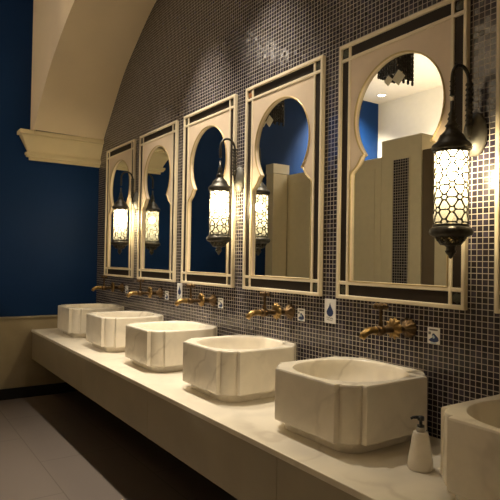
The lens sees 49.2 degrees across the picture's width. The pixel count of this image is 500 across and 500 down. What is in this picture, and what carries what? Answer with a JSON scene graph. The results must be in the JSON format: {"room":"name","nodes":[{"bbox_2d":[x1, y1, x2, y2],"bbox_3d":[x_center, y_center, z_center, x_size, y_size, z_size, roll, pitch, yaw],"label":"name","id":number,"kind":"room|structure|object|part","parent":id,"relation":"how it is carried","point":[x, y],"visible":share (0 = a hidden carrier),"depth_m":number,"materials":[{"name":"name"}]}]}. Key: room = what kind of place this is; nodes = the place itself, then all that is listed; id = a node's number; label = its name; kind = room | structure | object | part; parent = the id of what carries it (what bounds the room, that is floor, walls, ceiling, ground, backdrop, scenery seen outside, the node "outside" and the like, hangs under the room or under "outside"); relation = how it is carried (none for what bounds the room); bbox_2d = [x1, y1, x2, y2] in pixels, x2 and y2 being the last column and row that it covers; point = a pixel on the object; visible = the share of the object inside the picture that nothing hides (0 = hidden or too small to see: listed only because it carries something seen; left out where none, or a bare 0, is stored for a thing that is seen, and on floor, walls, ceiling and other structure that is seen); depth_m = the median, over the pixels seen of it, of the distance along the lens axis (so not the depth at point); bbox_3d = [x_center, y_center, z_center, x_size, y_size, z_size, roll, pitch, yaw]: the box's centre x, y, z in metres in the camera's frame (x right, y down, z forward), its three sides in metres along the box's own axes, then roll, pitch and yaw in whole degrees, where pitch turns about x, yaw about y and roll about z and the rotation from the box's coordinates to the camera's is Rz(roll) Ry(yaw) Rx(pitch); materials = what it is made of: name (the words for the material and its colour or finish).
{"room":"public restroom","nodes":[
{"label":"public restroom","id":0,"kind":"room"},
{"bbox_2d":[0,0,98,316],"bbox_3d":[-3.605,-0.847,4.938,4.520,4.672,0.120,2,-1,-34],"label":"wall","id":1,"kind":"structure","parent":0,"point":[49,211],"depth_m":5.75,"materials":[{"name":"blue paint"}]},
{"bbox_2d":[0,315,64,388],"bbox_3d":[-2.499,1.047,5.561,1.900,0.725,0.075,2,-1,-34],"label":"wall","id":2,"kind":"structure","parent":1,"relation":"attached to","point":[18,368],"depth_m":5.63,"materials":[{"name":"paint"}]},
{"bbox_2d":[0,382,77,400],"bbox_3d":[-2.508,1.464,5.556,1.900,0.110,0.070,2,-1,-34],"label":"baseboard","id":3,"kind":"structure","parent":1,"relation":"attached to","point":[56,388],"depth_m":5.70,"materials":[{"name":"black"}]},
{"bbox_2d":[30,0,74,133],"bbox_3d":[-0.021,-2.138,2.439,0.020,1.840,8.060,2,-1,-34],"label":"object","id":4,"kind":"structure","parent":1,"relation":"attached to","point":[50,17],"depth_m":5.36,"materials":[{"name":"beige paint"}]},
{"bbox_2d":[17,128,103,167],"bbox_3d":[-2.020,-1.083,5.859,0.876,0.293,0.146,2,-1,-34],"label":"trim","id":5,"kind":"structure","parent":1,"relation":"attached to","point":[42,146],"depth_m":5.85,"materials":[{"name":"paint"}]},
{"bbox_2d":[0,391,237,499],"bbox_3d":[-1.344,1.516,1.515,4.760,0.100,8.300,2,-1,-34],"label":"floor","id":6,"kind":"structure","parent":0,"point":[61,446],"depth_m":3.94,"materials":[{"name":"tile"}]},
{"bbox_2d":[96,0,499,438],"bbox_3d":[0.580,-0.813,2.913,0.120,4.672,8.180,2,-1,-34],"label":"wall","id":7,"kind":"structure","parent":0,"point":[188,56],"depth_m":3.20,"materials":[{"name":"tile"}]},
{"bbox_2d":[34,0,156,139],"bbox_3d":[-0.355,-1.923,3.565,0.744,1.360,5.560,2,-1,-34],"label":"arch","id":8,"kind":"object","parent":7,"relation":"attached to","point":[98,40],"depth_m":5.31,"materials":[{"name":"beige paint"}]},
{"bbox_2d":[91,275,123,291],"bbox_3d":[-1.411,0.334,5.398,0.317,0.173,0.102,2,-1,-34],"label":"tap","id":9,"kind":"object","parent":7,"relation":"attached to","point":[112,287],"visible":1,"depth_m":5.39,"materials":[{"name":"gold metal"}]},
{"bbox_3d":[-1.497,0.378,5.338,0.109,0.055,0.038,2,-1,-34],"label":"spout","id":10,"kind":"part","parent":9,"relation":"part of","materials":[{"name":"gold metal"}]},
{"bbox_2d":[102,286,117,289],"bbox_3d":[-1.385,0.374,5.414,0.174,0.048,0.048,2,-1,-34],"label":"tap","id":11,"kind":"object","parent":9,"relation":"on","point":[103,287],"depth_m":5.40,"materials":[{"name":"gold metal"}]},
{"bbox_2d":[104,139,135,277],"bbox_3d":[-1.334,-0.398,5.575,0.027,1.341,0.768,2,-1,-34],"label":"wall mirror","id":12,"kind":"object","parent":7,"relation":"attached to","point":[120,159],"visible":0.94,"depth_m":5.58,"materials":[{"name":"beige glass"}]},
{"bbox_2d":[109,161,128,267],"bbox_3d":[-1.325,-0.397,5.581,0.004,1.221,0.648,2,-1,-34],"label":"mirror glass","id":13,"kind":"object","parent":12,"relation":"attached to","point":[116,168],"depth_m":5.63,"materials":[{"name":"clear"}]},
{"bbox_3d":[-1.331,-0.398,5.577,0.013,1.165,0.612,2,-1,-34],"label":"arch panel","id":14,"kind":"part","parent":12,"relation":"part of","materials":[{"name":"beige wood"}]},
{"bbox_2d":[111,171,137,254],"bbox_3d":[-1.182,-0.351,5.152,0.247,0.790,0.168,2,-1,-34],"label":"wall lantern","id":15,"kind":"object","parent":7,"relation":"attached to","point":[120,204],"visible":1,"depth_m":5.11,"materials":[{"name":"metal"}]},
{"bbox_2d":[113,245,126,254],"bbox_3d":[-1.221,-0.002,5.123,0.120,0.091,0.120,1,-1,-19],"label":"base","id":16,"kind":"object","parent":15,"relation":"on","point":[119,251],"depth_m":5.11,"materials":[{"name":"black metal"}]},
{"bbox_3d":[-1.158,-0.602,5.170,0.150,0.287,0.033,2,-1,-34],"label":"arm","id":17,"kind":"part","parent":15,"relation":"part of","materials":[{"name":"metal"}]},
{"bbox_3d":[-1.099,-0.470,5.209,0.051,0.184,0.108,2,-1,-34],"label":"wall plate","id":18,"kind":"part","parent":15,"relation":"part of","materials":[{"name":"grey metal"}]},
{"bbox_2d":[126,279,162,297],"bbox_3d":[-0.904,0.329,4.654,0.317,0.173,0.102,2,-1,-34],"label":"tap","id":19,"kind":"object","parent":7,"relation":"attached to","point":[159,292],"visible":1,"depth_m":4.65,"materials":[{"name":"gold metal"}]},
{"bbox_3d":[-0.991,0.373,4.594,0.109,0.055,0.038,2,-1,-34],"label":"spout","id":20,"kind":"part","parent":19,"relation":"part of","materials":[{"name":"gold metal"}]},
{"bbox_2d":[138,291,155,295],"bbox_3d":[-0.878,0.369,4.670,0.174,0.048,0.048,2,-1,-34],"label":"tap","id":21,"kind":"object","parent":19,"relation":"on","point":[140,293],"depth_m":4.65,"materials":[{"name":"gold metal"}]},
{"bbox_2d":[137,120,178,281],"bbox_3d":[-0.827,-0.402,4.831,0.027,1.341,0.768,2,-1,-34],"label":"wall mirror","id":22,"kind":"object","parent":7,"relation":"attached to","point":[158,148],"visible":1,"depth_m":4.81,"materials":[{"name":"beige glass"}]},
{"bbox_2d":[143,146,169,269],"bbox_3d":[-0.818,-0.402,4.837,0.004,1.221,0.648,2,-1,-34],"label":"mirror glass","id":23,"kind":"object","parent":22,"relation":"attached to","point":[156,159],"depth_m":4.85,"materials":[{"name":"clear"}]},
{"bbox_3d":[-0.825,-0.402,4.833,0.013,1.165,0.612,2,-1,-34],"label":"arch panel","id":24,"kind":"part","parent":22,"relation":"part of","materials":[{"name":"beige wood"}]},
{"bbox_2d":[165,291,168,299],"bbox_3d":[-0.708,0.385,4.641,0.004,0.072,0.064,2,-1,-34],"label":"sign","id":25,"kind":"object","parent":7,"relation":"attached to","point":[166,292],"visible":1,"depth_m":4.64,"materials":[{"name":"white paper"}]},
{"bbox_2d":[177,283,181,298],"bbox_3d":[-0.573,0.335,4.446,0.004,0.132,0.088,2,-1,-34],"label":"sign","id":26,"kind":"object","parent":7,"relation":"attached to","point":[179,285],"visible":0.95,"depth_m":4.44,"materials":[{"name":"white paper"}]},
{"bbox_2d":[174,283,216,306],"bbox_3d":[-0.398,0.324,3.910,0.317,0.173,0.102,2,-1,-34],"label":"tap","id":27,"kind":"object","parent":7,"relation":"attached to","point":[201,300],"visible":1,"depth_m":3.90,"materials":[{"name":"gold metal"}]},
{"bbox_3d":[-0.484,0.368,3.850,0.109,0.055,0.038,2,-1,-34],"label":"spout","id":28,"kind":"part","parent":27,"relation":"part of","materials":[{"name":"gold metal"}]},
{"bbox_3d":[-0.422,0.254,3.893,0.059,0.033,0.060,2,-1,-34],"label":"cross handle","id":29,"kind":"part","parent":27,"relation":"part of","materials":[{"name":"gold metal"}]},
{"bbox_2d":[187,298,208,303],"bbox_3d":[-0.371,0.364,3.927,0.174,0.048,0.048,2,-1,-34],"label":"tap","id":30,"kind":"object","parent":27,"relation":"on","point":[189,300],"depth_m":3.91,"materials":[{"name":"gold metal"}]},
{"bbox_2d":[181,94,237,287],"bbox_3d":[-0.320,-0.407,4.087,0.027,1.341,0.768,2,-1,-34],"label":"wall mirror","id":31,"kind":"object","parent":7,"relation":"attached to","point":[204,129],"visible":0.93,"depth_m":4.11,"materials":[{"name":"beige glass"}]},
{"bbox_2d":[188,126,226,272],"bbox_3d":[-0.312,-0.407,4.093,0.004,1.221,0.648,2,-1,-34],"label":"mirror glass","id":32,"kind":"object","parent":31,"relation":"attached to","point":[203,141],"depth_m":4.15,"materials":[{"name":"clear"}]},
{"bbox_3d":[-0.318,-0.407,4.089,0.013,1.165,0.612,2,-1,-34],"label":"arch panel","id":33,"kind":"part","parent":31,"relation":"part of","materials":[{"name":"beige wood"}]},
{"bbox_2d":[218,298,222,307],"bbox_3d":[-0.210,0.380,3.911,0.004,0.072,0.064,2,-1,-34],"label":"sign","id":34,"kind":"object","parent":7,"relation":"attached to","point":[220,300],"visible":1,"depth_m":3.91,"materials":[{"name":"white paper"}]},
{"bbox_2d":[206,138,243,254],"bbox_3d":[-0.169,-0.360,3.664,0.247,0.790,0.168,2,-1,-34],"label":"wall lantern","id":35,"kind":"object","parent":7,"relation":"attached to","point":[219,185],"visible":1,"depth_m":3.62,"materials":[{"name":"metal"}]},
{"bbox_2d":[210,242,227,254],"bbox_3d":[-0.208,-0.012,3.635,0.120,0.091,0.120,0,-1,41],"label":"base","id":36,"kind":"object","parent":35,"relation":"on","point":[218,248],"depth_m":3.62,"materials":[{"name":"black metal"}]},
{"bbox_3d":[-0.145,-0.612,3.682,0.150,0.287,0.033,2,-1,-34],"label":"arm","id":37,"kind":"part","parent":35,"relation":"part of","materials":[{"name":"metal"}]},
{"bbox_3d":[-0.086,-0.480,3.722,0.051,0.184,0.108,2,-1,-34],"label":"wall plate","id":38,"kind":"part","parent":35,"relation":"part of","materials":[{"name":"grey metal"}]},
{"bbox_2d":[31,328,456,499],"bbox_3d":[0.036,0.968,2.905,0.698,0.304,7.198,2,-1,-34],"label":"countertop","id":39,"kind":"structure","parent":7,"relation":"attached to","point":[241,448],"depth_m":2.56,"materials":[{"name":"stone"}]},
{"bbox_3d":[-1.783,0.988,5.005,0.035,0.278,1.676,2,-1,-34],"label":"fascia panel","id":40,"kind":"part","parent":39,"relation":"part of","materials":[{"name":"stone"}]},
{"bbox_2d":[57,303,123,337],"bbox_3d":[-1.582,0.695,5.430,0.542,0.279,0.564,2,-1,-34],"label":"vessel basin","id":41,"kind":"object","parent":39,"relation":"in","point":[71,317],"visible":0.52,"depth_m":5.17,"materials":[{"name":"stone"}]},
{"bbox_3d":[-0.954,0.980,3.786,0.035,0.278,1.268,2,-1,-34],"label":"fascia panel","id":42,"kind":"part","parent":39,"relation":"part of","materials":[{"name":"stone"}]},
{"bbox_2d":[86,311,162,351],"bbox_3d":[-1.075,0.690,4.686,0.542,0.279,0.564,2,-1,-34],"label":"vessel basin","id":43,"kind":"object","parent":39,"relation":"in","point":[106,331],"visible":0.73,"depth_m":4.43,"materials":[{"name":"stone"}]},
{"bbox_2d":[125,320,216,371],"bbox_3d":[-0.569,0.685,3.942,0.542,0.279,0.564,2,-1,-34],"label":"vessel basin","id":44,"kind":"object","parent":39,"relation":"in","point":[157,346],"visible":0.84,"depth_m":3.69,"materials":[{"name":"stone"}]},
{"bbox_3d":[-0.237,0.973,2.735,0.035,0.278,1.272,2,-1,-34],"label":"fascia panel","id":45,"kind":"part","parent":39,"relation":"part of","materials":[{"name":"stone"}]},
{"bbox_2d":[182,335,295,402],"bbox_3d":[-0.062,0.680,3.199,0.542,0.279,0.564,2,-1,-34],"label":"vessel basin","id":46,"kind":"object","parent":39,"relation":"in","point":[229,368],"visible":0.92,"depth_m":2.97,"materials":[{"name":"stone"}]},
{"bbox_3d":[0.480,0.966,1.681,0.035,0.278,1.274,2,-1,-34],"label":"fascia panel","id":47,"kind":"part","parent":39,"relation":"part of","materials":[{"name":"stone"}]},
{"bbox_2d":[275,356,426,453],"bbox_3d":[0.444,0.675,2.455,0.542,0.279,0.564,2,-1,-34],"label":"vessel basin","id":48,"kind":"object","parent":39,"relation":"in","point":[350,405],"visible":0.97,"depth_m":2.25,"materials":[{"name":"stone"}]},
{"bbox_2d":[407,415,433,472],"bbox_3d":[0.634,0.713,2.029,0.093,0.195,0.093,2,-1,-34],"label":"soap dispenser","id":49,"kind":"object","parent":39,"relation":"on","point":[420,459],"visible":1,"depth_m":2.00,"materials":[{"name":"ceramic"}]},
{"bbox_2d":[440,394,499,499],"bbox_3d":[0.951,0.670,1.711,0.542,0.279,0.564,2,-1,-34],"label":"vessel basin","id":50,"kind":"object","parent":39,"relation":"in","point":[470,430],"visible":1,"depth_m":1.67,"materials":[{"name":"stone"}]},
{"bbox_2d":[246,291,294,319],"bbox_3d":[0.109,0.323,3.166,0.317,0.173,0.102,2,-1,-34],"label":"tap","id":51,"kind":"object","parent":7,"relation":"attached to","point":[276,311],"visible":1,"depth_m":3.16,"materials":[{"name":"gold metal"}]},
{"bbox_3d":[0.023,0.367,3.106,0.109,0.055,0.038,2,-1,-34],"label":"spout","id":52,"kind":"part","parent":51,"relation":"part of","materials":[{"name":"gold metal"}]},
{"bbox_3d":[0.084,0.306,3.148,0.026,0.076,0.026,2,-1,-34],"label":"handle stem","id":53,"kind":"part","parent":51,"relation":"part of","materials":[{"name":"gold metal"}]},
{"bbox_3d":[0.085,0.253,3.149,0.059,0.033,0.060,2,-1,-34],"label":"cross handle","id":54,"kind":"part","parent":51,"relation":"part of","materials":[{"name":"gold metal"}]},
{"bbox_2d":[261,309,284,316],"bbox_3d":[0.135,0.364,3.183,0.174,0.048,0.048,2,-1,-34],"label":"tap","id":55,"kind":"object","parent":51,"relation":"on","point":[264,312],"depth_m":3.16,"materials":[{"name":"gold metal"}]},
{"bbox_2d":[242,55,325,295],"bbox_3d":[0.186,-0.412,3.344,0.027,1.341,0.768,2,-1,-34],"label":"wall mirror","id":56,"kind":"object","parent":7,"relation":"attached to","point":[285,112],"visible":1,"depth_m":3.31,"materials":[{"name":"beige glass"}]},
{"bbox_2d":[253,98,310,277],"bbox_3d":[0.195,-0.412,3.349,0.004,1.221,0.648,2,-1,-34],"label":"mirror glass","id":57,"kind":"object","parent":56,"relation":"attached to","point":[281,126],"depth_m":3.34,"materials":[{"name":"clear"}]},
{"bbox_3d":[0.189,-0.412,3.345,0.013,1.165,0.612,2,-1,-34],"label":"arch panel","id":58,"kind":"part","parent":56,"relation":"part of","materials":[{"name":"beige wood"}]},
{"bbox_2d":[298,308,304,320],"bbox_3d":[0.297,0.375,3.167,0.004,0.072,0.064,2,-1,-34],"label":"sign","id":59,"kind":"object","parent":7,"relation":"attached to","point":[301,312],"visible":1,"depth_m":3.16,"materials":[{"name":"white paper"}]},
{"bbox_2d":[324,298,335,323],"bbox_3d":[0.435,0.332,2.966,0.004,0.132,0.088,2,-1,-34],"label":"sign","id":60,"kind":"object","parent":7,"relation":"attached to","point":[330,304],"visible":1,"depth_m":2.96,"materials":[{"name":"white paper"}]},
{"bbox_2d":[327,304,332,316],"bbox_3d":[0.434,0.323,2.965,0.001,0.076,0.053,2,-1,-34],"label":"print","id":61,"kind":"object","parent":60,"relation":"on","point":[329,306],"depth_m":2.96},
{"bbox_2d":[359,302,416,339],"bbox_3d":[0.604,0.319,2.439,0.317,0.173,0.102,2,-1,-34],"label":"tap","id":62,"kind":"object","parent":7,"relation":"attached to","point":[407,328],"visible":1,"depth_m":2.44,"materials":[{"name":"gold metal"}]},
{"bbox_3d":[0.518,0.362,2.379,0.109,0.055,0.038,2,-1,-34],"label":"spout","id":63,"kind":"part","parent":62,"relation":"part of","materials":[{"name":"gold metal"}]},
{"bbox_3d":[0.579,0.301,2.421,0.026,0.076,0.026,2,-1,-34],"label":"handle stem","id":64,"kind":"part","parent":62,"relation":"part of","materials":[{"name":"gold metal"}]},
{"bbox_3d":[0.580,0.248,2.422,0.059,0.033,0.060,2,-1,-34],"label":"cross handle","id":65,"kind":"part","parent":62,"relation":"part of","materials":[{"name":"gold metal"}]},
{"bbox_2d":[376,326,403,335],"bbox_3d":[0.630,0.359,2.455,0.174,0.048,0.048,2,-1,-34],"label":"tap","id":66,"kind":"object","parent":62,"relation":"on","point":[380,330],"depth_m":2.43,"materials":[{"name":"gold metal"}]},
{"bbox_2d":[336,0,470,309],"bbox_3d":[0.693,-0.417,2.600,0.027,1.341,0.768,2,-1,-34],"label":"wall mirror","id":67,"kind":"object","parent":7,"relation":"attached to","point":[394,79],"visible":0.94,"depth_m":2.58,"materials":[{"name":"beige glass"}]},
{"bbox_2d":[351,53,447,285],"bbox_3d":[0.702,-0.417,2.606,0.004,1.221,0.648,2,-1,-34],"label":"mirror glass","id":68,"kind":"object","parent":67,"relation":"attached to","point":[399,101],"depth_m":2.60,"materials":[{"name":"clear"}]},
{"bbox_3d":[0.695,-0.417,2.601,0.013,1.165,0.612,2,-1,-34],"label":"arch panel","id":69,"kind":"part","parent":67,"relation":"part of","materials":[{"name":"beige wood"}]},
{"bbox_2d":[427,327,439,344],"bbox_3d":[0.810,0.378,2.412,0.004,0.072,0.064,2,-1,-34],"label":"sign","id":70,"kind":"object","parent":7,"relation":"attached to","point":[433,337],"visible":1,"depth_m":2.41,"materials":[{"name":"white paper"}]},
{"bbox_2d":[429,333,438,341],"bbox_3d":[0.809,0.388,2.411,0.001,0.039,0.053,2,-1,-34],"label":"print","id":71,"kind":"object","parent":70,"relation":"on","point":[433,337],"depth_m":2.41},
{"bbox_2d":[429,63,486,258],"bbox_3d":[0.834,-0.358,2.192,0.247,0.790,0.168,2,-1,-34],"label":"wall lantern","id":72,"kind":"object","parent":7,"relation":"attached to","point":[452,142],"visible":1,"depth_m":2.15,"materials":[{"name":"grey metal"}]},
{"bbox_2d":[435,236,466,258],"bbox_3d":[0.794,-0.009,2.163,0.120,0.091,0.120,1,-1,-19],"label":"base","id":73,"kind":"object","parent":72,"relation":"on","point":[450,246],"depth_m":2.14,"materials":[{"name":"black metal"}]},
{"bbox_3d":[0.857,-0.609,2.210,0.150,0.287,0.033,2,-1,-34],"label":"arm","id":74,"kind":"part","parent":72,"relation":"part of","materials":[{"name":"metal"}]},
{"bbox_3d":[0.917,-0.477,2.249,0.051,0.184,0.108,2,-1,-34],"label":"wall plate","id":75,"kind":"part","parent":72,"relation":"part of","materials":[{"name":"grey metal"}]},
{"bbox_2d":[494,0,499,313],"bbox_3d":[1.199,-0.422,1.856,0.027,1.341,0.768,2,-1,-34],"label":"wall mirror","id":76,"kind":"object","parent":7,"relation":"attached to","point":[497,169],"visible":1,"depth_m":2.15,"materials":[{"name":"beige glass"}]}
]}

